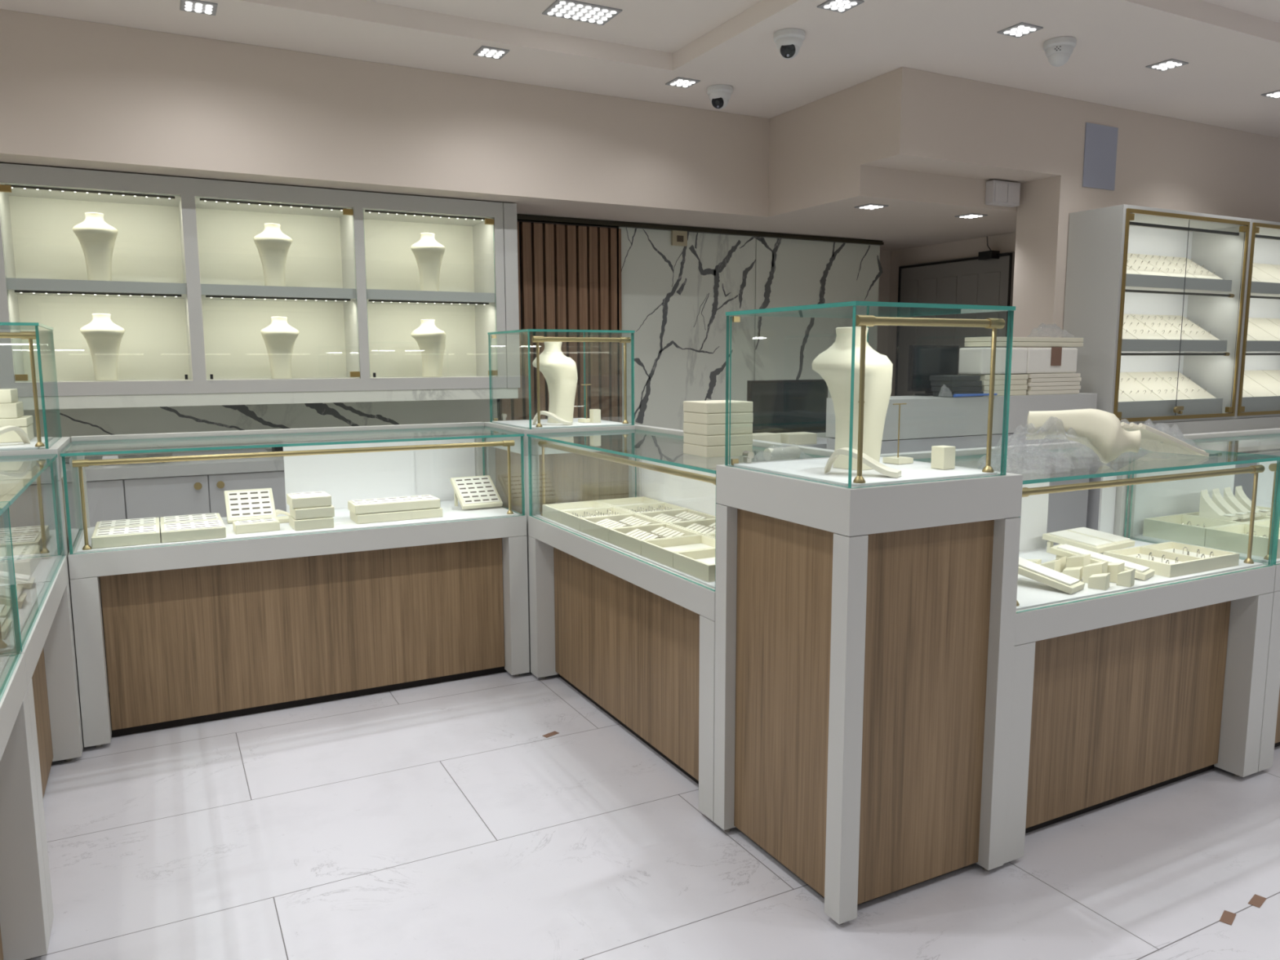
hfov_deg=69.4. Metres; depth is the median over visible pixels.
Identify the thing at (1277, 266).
pad
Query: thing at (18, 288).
shelf
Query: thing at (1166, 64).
recessed light
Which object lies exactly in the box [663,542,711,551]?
cushion
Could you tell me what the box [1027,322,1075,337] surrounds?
plastic sheet
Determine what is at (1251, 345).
shelf
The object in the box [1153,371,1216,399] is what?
pad
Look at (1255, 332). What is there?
pad
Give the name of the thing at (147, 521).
tray
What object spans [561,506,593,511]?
cushion
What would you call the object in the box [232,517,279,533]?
tray
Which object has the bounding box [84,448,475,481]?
countertop
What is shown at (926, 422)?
counter
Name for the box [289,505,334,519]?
tray
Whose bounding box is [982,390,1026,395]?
flat tray
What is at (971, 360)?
box
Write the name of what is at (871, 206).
recessed light
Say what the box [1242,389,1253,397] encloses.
pad
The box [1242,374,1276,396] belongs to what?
pad
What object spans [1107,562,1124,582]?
block
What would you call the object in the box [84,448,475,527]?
cabinet
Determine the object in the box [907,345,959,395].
monitor
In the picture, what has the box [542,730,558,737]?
scrap
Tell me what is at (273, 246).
bust
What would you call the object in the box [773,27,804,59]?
security camera
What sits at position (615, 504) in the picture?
cushion
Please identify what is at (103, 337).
bust
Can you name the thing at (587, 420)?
stand
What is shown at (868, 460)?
ramp
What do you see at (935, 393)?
tray
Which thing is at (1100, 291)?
cabinet
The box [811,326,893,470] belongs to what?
bust
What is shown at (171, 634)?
showcase
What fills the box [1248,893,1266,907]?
scrap
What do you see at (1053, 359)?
box
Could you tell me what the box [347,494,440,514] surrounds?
tray
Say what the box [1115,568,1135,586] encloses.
block
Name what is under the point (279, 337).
bust
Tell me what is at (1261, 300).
cabinet
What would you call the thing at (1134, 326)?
pad
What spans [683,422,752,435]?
jewelry box
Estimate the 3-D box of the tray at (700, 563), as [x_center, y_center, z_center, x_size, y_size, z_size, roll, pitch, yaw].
[0.264,0.262,2.923,0.244,0.050,0.215,-4,8,-27]
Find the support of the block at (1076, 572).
on the showcase at (1119, 693)
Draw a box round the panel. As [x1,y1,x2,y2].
[497,221,622,422]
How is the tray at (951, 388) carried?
on the tray at (935, 393)
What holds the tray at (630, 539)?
on the showcase at (633, 633)
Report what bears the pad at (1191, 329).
attached to the cabinet at (1100, 291)
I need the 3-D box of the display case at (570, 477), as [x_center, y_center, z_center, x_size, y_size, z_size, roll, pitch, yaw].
[-0.369,0.066,4.383,0.568,1.521,0.574,-4,8,-27]
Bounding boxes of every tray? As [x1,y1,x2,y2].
[0,546,8,572]
[91,524,160,548]
[94,517,159,529]
[160,512,222,524]
[160,520,226,542]
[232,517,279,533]
[286,491,331,508]
[288,515,333,530]
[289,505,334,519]
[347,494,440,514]
[349,507,442,524]
[542,500,613,523]
[560,506,634,530]
[580,513,665,542]
[595,496,664,506]
[608,523,701,555]
[616,502,686,513]
[636,508,715,523]
[641,534,715,568]
[667,518,715,534]
[673,547,715,582]
[704,533,715,538]
[929,374,980,381]
[930,380,982,386]
[931,386,982,391]
[933,391,983,397]
[960,373,1027,380]
[964,337,1083,342]
[964,342,1083,346]
[981,379,1026,385]
[981,384,1027,391]
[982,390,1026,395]
[1021,373,1080,377]
[1026,377,1081,382]
[1026,381,1079,386]
[1026,385,1080,391]
[1026,389,1079,395]
[1102,541,1239,577]
[1142,513,1241,546]
[1181,511,1270,523]
[1204,523,1279,558]
[1245,519,1279,528]
[1257,506,1271,516]
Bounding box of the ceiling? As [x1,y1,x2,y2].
[0,0,1279,137]
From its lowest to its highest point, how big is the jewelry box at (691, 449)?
0.035 m
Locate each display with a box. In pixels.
[223,488,275,523]
[449,475,502,509]
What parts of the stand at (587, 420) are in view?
stem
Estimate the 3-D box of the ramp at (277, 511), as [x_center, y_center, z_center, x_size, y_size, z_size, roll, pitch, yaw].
[-1.504,0.144,3.910,0.096,0.040,0.044,-6,10,-39]
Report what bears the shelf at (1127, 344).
attached to the cabinet at (1100, 291)
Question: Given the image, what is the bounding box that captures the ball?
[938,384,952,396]
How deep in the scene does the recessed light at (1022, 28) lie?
4.48 m
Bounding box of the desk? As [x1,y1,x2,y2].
[798,436,826,448]
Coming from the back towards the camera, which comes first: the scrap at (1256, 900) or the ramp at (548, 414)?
the ramp at (548, 414)
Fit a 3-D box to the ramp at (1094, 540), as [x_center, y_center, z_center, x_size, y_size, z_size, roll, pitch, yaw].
[1.538,0.217,3.171,0.226,0.068,0.201,-5,9,-33]
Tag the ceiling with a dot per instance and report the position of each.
(1231, 48)
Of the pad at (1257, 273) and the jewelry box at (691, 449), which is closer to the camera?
the jewelry box at (691, 449)
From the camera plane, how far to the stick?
5.11 m
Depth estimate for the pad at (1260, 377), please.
6.74 m
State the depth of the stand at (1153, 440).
2.92 m
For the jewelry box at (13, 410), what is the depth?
3.33 m
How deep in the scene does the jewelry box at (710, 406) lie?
3.01 m
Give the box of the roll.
[754,443,813,461]
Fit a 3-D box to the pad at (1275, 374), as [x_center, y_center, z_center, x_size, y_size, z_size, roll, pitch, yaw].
[4.834,-0.719,6.860,0.280,0.190,0.288,-4,8,-27]
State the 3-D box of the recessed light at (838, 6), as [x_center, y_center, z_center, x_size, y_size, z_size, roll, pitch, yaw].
[0.901,-2.137,4.154,0.148,0.010,0.148,-4,8,-27]
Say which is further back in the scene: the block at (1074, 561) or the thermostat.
the thermostat
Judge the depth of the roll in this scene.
2.89 m
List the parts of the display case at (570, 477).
post, wood panel, glass, post, glass, rail post, glass, glass, light rail, wood panel, glass, rail post, post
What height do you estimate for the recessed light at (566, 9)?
0.010 m
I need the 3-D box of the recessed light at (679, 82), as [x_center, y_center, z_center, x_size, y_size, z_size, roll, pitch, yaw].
[0.246,-2.288,5.324,0.148,0.010,0.148,-4,8,-27]
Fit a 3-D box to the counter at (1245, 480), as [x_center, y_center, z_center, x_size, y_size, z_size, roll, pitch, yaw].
[3.968,0.046,6.376,2.593,0.947,0.539,-4,8,-27]
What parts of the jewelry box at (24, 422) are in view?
lid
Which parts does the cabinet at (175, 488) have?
door, door, knob, knob, door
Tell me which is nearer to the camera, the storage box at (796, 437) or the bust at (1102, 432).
the bust at (1102, 432)
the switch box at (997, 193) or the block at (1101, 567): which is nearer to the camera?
the block at (1101, 567)
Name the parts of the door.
panel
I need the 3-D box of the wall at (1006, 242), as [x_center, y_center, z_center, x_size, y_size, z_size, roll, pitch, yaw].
[2.761,-0.761,7.480,0.130,2.339,2.044,-4,8,-27]
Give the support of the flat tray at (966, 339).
on the flat tray at (966, 344)
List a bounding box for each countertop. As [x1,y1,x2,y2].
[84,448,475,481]
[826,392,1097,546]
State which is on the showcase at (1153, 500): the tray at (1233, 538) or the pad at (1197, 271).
the tray at (1233, 538)
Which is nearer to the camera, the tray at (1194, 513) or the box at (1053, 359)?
the tray at (1194, 513)
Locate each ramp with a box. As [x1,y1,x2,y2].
[0,425,30,444]
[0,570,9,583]
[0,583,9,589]
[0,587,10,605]
[0,604,11,619]
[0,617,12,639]
[275,509,290,516]
[532,410,572,425]
[824,447,901,478]
[1017,556,1084,594]
[1042,527,1135,553]
[1048,543,1155,580]
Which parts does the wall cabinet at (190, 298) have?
glass door, panel, glass door, glass door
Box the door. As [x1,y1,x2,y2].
[894,235,1014,395]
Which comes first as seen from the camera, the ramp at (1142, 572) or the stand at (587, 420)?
the ramp at (1142, 572)
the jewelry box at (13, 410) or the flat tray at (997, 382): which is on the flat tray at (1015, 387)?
the flat tray at (997, 382)
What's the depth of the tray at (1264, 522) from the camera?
3.41 m
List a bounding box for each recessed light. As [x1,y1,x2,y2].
[179,0,217,15]
[473,45,509,59]
[542,0,622,25]
[665,76,700,88]
[817,0,864,13]
[854,203,888,209]
[954,213,987,218]
[996,22,1043,37]
[1145,58,1188,71]
[1260,89,1279,98]
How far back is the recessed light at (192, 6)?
4.15 m
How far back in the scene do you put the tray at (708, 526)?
3.48 m
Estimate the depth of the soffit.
5.25 m
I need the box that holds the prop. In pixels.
[453,490,457,506]
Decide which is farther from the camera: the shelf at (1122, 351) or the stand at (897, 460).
the shelf at (1122, 351)
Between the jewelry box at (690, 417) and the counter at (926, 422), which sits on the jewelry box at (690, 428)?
the jewelry box at (690, 417)
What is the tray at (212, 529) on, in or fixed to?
on the showcase at (171, 634)
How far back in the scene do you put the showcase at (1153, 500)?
3.48 m
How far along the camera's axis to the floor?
2.59 m
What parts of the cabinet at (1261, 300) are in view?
panel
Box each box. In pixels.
[0,388,17,403]
[0,401,23,418]
[0,415,34,443]
[102,455,118,465]
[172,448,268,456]
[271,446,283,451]
[271,515,288,523]
[683,400,752,413]
[683,411,753,424]
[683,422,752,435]
[683,432,752,446]
[683,443,752,457]
[752,432,781,443]
[777,431,817,444]
[958,347,1027,373]
[985,179,1020,207]
[1024,346,1077,373]
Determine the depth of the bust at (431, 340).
5.63 m
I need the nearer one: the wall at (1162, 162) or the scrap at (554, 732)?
the scrap at (554, 732)
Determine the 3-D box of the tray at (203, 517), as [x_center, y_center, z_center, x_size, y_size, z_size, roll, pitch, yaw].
[-1.792,0.172,3.690,0.218,0.044,0.187,-4,8,-27]
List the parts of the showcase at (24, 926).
wood panel, glass, glass, glass, post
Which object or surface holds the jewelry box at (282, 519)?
on the showcase at (171, 634)
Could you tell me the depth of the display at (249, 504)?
3.86 m
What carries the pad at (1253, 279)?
attached to the cabinet at (1261, 300)
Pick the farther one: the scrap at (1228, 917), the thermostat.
the thermostat
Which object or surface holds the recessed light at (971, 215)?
in the soffit
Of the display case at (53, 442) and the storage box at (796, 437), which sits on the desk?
the storage box at (796, 437)
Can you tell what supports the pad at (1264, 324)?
attached to the cabinet at (1261, 300)
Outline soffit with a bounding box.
[0,8,1065,250]
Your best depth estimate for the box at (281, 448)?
5.12 m
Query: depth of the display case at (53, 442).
3.21 m
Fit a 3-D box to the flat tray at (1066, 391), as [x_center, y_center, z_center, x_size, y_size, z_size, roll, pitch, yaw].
[2.406,-0.528,5.532,0.435,0.023,0.183,-4,8,-27]
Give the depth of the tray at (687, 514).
3.70 m
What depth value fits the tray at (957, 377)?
5.10 m
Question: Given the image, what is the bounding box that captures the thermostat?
[671,230,687,246]
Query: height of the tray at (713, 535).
0.050 m
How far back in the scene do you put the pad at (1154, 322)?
6.08 m
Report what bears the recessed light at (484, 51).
in the ceiling
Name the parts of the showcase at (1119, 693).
frame, post, sliding door, glass, sliding door, wood panel, light rail, glass, glass, post, rail post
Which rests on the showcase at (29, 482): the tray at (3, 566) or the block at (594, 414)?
the tray at (3, 566)
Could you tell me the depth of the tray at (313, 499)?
3.67 m
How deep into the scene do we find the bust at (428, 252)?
5.56 m
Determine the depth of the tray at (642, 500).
4.11 m
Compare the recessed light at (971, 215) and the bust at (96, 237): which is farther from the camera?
the recessed light at (971, 215)
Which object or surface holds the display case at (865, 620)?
on the floor
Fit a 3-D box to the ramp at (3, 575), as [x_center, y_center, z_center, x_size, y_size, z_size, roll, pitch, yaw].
[-1.915,0.278,2.685,0.254,0.095,0.078,-4,8,-27]
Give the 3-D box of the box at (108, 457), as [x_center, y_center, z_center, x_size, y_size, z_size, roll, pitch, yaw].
[-2.686,-0.099,4.688,0.070,0.044,0.052,-4,8,-27]
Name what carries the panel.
attached to the wall at (152, 420)
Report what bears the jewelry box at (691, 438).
on the jewelry box at (691, 449)
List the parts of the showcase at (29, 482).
rail post, glass, glass, post, wood panel, post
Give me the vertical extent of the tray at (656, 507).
0.050 m
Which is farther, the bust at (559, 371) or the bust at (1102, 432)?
the bust at (559, 371)
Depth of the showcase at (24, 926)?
2.10 m
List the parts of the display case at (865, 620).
post, wood panel, glass, glass, post, rail post, glass, wood panel, glass, light rail, glass, rail post, post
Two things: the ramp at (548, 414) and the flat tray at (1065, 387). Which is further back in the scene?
the flat tray at (1065, 387)
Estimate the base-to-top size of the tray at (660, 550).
0.050 m
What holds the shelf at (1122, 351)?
attached to the cabinet at (1100, 291)
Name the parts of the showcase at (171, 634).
glass, rail post, post, frame, glass, glass, light rail, wood panel, sliding door, sliding door, glass, rail post, post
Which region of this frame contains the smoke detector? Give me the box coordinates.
[1043,35,1076,66]
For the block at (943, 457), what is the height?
0.059 m
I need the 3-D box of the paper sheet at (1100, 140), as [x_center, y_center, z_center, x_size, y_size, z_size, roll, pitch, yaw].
[2.921,-2.050,5.864,0.304,0.387,0.006,-4,8,-27]
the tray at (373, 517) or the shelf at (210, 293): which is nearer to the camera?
the tray at (373, 517)
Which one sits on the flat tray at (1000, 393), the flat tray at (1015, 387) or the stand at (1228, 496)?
the flat tray at (1015, 387)
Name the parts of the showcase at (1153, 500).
sliding door, glass, frame, glass, sliding door, post, rail post, glass, wood panel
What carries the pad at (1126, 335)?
attached to the cabinet at (1100, 291)
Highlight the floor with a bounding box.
[29,670,1279,959]
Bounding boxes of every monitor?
[746,379,827,433]
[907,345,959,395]
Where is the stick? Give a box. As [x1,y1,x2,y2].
[953,393,997,397]
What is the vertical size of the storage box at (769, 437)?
0.065 m
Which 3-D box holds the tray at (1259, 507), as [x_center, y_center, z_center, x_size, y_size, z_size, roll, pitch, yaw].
[2.450,0.155,3.635,0.226,0.065,0.231,-4,8,-27]
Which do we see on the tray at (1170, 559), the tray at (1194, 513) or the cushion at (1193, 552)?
the cushion at (1193, 552)
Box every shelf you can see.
[5,277,186,298]
[200,284,355,302]
[366,288,494,306]
[1117,398,1222,418]
[1121,338,1227,351]
[1121,351,1162,351]
[1124,286,1226,294]
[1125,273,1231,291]
[1241,395,1279,412]
[1245,340,1279,351]
[1250,281,1279,294]
[1250,293,1279,299]
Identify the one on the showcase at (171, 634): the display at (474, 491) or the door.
the display at (474, 491)
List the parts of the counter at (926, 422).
panel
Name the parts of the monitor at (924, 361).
stem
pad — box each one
[1118,389,1133,401]
[1119,372,1162,400]
[1122,314,1166,339]
[1122,328,1137,339]
[1125,371,1190,399]
[1126,253,1168,275]
[1126,265,1139,274]
[1129,314,1192,339]
[1133,253,1197,278]
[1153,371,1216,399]
[1157,315,1220,340]
[1160,255,1223,279]
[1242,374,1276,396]
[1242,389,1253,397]
[1244,370,1279,395]
[1246,334,1256,340]
[1247,320,1279,341]
[1248,317,1279,340]
[1251,277,1259,281]
[1252,266,1279,283]
[1253,262,1279,280]
[1262,369,1279,382]
[1266,318,1279,326]
[1271,264,1279,269]
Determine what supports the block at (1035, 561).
on the showcase at (1119, 693)
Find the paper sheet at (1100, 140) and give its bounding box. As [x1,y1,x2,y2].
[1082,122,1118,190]
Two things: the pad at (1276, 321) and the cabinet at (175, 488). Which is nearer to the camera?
the cabinet at (175, 488)
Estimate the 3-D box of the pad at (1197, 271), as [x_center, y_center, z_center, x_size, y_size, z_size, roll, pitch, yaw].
[3.689,-1.406,6.166,0.280,0.190,0.288,-4,8,-27]
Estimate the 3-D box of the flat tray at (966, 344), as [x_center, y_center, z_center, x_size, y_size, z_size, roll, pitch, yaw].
[2.269,-0.798,5.447,0.783,0.026,0.191,-4,8,-27]
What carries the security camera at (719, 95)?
attached to the ceiling
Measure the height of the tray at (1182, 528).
0.065 m
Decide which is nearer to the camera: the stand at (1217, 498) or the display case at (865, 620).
the display case at (865, 620)
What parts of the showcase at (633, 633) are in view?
post, rail post, glass, glass, wood panel, light rail, glass, sliding door, post, frame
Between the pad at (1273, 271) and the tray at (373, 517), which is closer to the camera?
the tray at (373, 517)
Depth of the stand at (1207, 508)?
3.48 m
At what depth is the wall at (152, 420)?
5.53 m
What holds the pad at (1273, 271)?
attached to the cabinet at (1261, 300)
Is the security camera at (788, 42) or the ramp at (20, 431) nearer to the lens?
the ramp at (20, 431)
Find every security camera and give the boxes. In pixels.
[706,84,733,109]
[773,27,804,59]
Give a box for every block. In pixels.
[589,408,600,422]
[930,445,955,469]
[1026,559,1041,564]
[1039,559,1060,572]
[1049,555,1066,572]
[1062,566,1083,580]
[1066,554,1090,577]
[1082,560,1107,582]
[1088,573,1110,590]
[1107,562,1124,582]
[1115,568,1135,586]
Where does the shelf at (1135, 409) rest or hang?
attached to the cabinet at (1100, 291)
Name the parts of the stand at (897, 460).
stem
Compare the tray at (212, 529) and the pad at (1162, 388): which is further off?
the pad at (1162, 388)
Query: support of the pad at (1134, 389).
attached to the cabinet at (1100, 291)
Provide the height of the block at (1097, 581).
0.043 m
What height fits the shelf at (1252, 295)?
0.013 m
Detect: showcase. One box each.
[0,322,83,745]
[0,453,83,933]
[0,502,50,959]
[60,422,529,747]
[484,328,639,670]
[526,425,834,821]
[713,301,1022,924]
[880,441,1279,863]
[1125,427,1279,771]
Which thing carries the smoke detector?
attached to the ceiling
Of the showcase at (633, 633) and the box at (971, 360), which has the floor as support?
the showcase at (633, 633)
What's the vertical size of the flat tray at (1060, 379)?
0.023 m
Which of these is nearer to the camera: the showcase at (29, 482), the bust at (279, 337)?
the showcase at (29, 482)
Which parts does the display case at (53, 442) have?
wood panel, light rail, glass, glass, rail post, glass, wood panel, post, post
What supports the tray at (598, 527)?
on the showcase at (633, 633)
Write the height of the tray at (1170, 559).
0.042 m
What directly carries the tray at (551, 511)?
on the showcase at (633, 633)
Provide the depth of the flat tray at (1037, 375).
5.44 m
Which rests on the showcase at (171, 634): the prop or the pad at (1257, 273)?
the prop
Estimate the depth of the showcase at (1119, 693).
2.84 m
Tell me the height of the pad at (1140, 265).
0.190 m
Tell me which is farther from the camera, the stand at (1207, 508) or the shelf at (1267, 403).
the shelf at (1267, 403)
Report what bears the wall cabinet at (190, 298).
attached to the wall at (152, 420)
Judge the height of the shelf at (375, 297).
0.057 m
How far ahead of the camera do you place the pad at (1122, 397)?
5.82 m
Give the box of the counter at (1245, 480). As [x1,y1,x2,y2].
[1086,416,1279,530]
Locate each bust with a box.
[72,212,117,280]
[80,313,124,381]
[253,222,292,286]
[260,316,298,378]
[410,232,444,291]
[410,319,445,377]
[532,342,577,422]
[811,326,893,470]
[976,408,1141,474]
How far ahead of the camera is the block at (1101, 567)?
2.74 m
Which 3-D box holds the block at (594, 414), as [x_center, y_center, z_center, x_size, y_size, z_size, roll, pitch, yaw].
[-0.209,-0.298,4.299,0.039,0.061,0.039,-5,9,-30]
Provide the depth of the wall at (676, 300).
6.90 m
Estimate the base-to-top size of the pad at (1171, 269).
0.190 m
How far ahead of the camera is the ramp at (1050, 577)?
2.67 m
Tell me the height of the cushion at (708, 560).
0.017 m
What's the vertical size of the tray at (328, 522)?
0.044 m
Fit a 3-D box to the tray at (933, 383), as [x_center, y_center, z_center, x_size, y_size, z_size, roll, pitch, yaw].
[1.772,-0.542,5.177,0.231,0.028,0.157,-4,8,-27]
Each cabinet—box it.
[0,163,519,409]
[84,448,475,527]
[1062,204,1250,424]
[1234,218,1279,418]
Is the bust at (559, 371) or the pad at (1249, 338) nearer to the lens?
the bust at (559, 371)
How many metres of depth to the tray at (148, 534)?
3.36 m
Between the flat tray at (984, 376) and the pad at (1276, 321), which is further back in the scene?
the pad at (1276, 321)
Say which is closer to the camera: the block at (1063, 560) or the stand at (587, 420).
the block at (1063, 560)
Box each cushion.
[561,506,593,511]
[614,502,644,506]
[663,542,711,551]
[695,556,715,564]
[1126,553,1182,564]
[1162,548,1215,558]
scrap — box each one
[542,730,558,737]
[1219,910,1235,925]
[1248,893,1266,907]
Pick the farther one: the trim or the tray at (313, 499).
the trim
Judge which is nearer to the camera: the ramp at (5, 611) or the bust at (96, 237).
the ramp at (5, 611)
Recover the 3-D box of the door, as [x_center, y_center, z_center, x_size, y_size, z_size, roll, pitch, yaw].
[2.526,-0.779,7.646,0.130,2.332,1.201,-4,8,-27]
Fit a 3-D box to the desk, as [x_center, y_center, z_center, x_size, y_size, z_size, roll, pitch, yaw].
[0.696,0.223,5.400,1.044,0.887,0.522,-4,8,-27]
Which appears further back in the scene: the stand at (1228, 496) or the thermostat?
the thermostat
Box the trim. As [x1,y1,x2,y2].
[516,213,884,245]
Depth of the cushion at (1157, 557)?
2.98 m
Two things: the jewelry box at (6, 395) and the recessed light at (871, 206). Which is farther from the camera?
the recessed light at (871, 206)
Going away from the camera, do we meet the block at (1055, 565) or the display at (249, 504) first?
the block at (1055, 565)
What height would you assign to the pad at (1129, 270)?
0.190 m
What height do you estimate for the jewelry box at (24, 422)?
0.087 m
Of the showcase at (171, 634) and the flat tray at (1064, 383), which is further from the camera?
the flat tray at (1064, 383)
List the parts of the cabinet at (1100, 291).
panel, glass door, glass door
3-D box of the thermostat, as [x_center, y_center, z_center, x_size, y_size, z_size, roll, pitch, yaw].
[0.283,-1.746,6.641,0.122,0.122,0.030,-4,8,-27]
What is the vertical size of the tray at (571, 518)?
0.050 m
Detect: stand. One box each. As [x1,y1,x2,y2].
[577,384,591,422]
[882,403,913,464]
[1072,418,1208,458]
[1199,489,1237,520]
[1212,488,1249,519]
[1223,487,1261,517]
[1235,485,1271,515]
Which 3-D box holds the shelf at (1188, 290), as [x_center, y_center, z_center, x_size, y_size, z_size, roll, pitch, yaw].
[3.308,-1.232,5.981,1.150,0.013,0.312,-4,8,-27]
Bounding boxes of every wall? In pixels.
[23,220,890,457]
[617,226,882,438]
[887,231,1016,395]
[1012,97,1279,347]
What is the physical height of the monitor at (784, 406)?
0.357 m

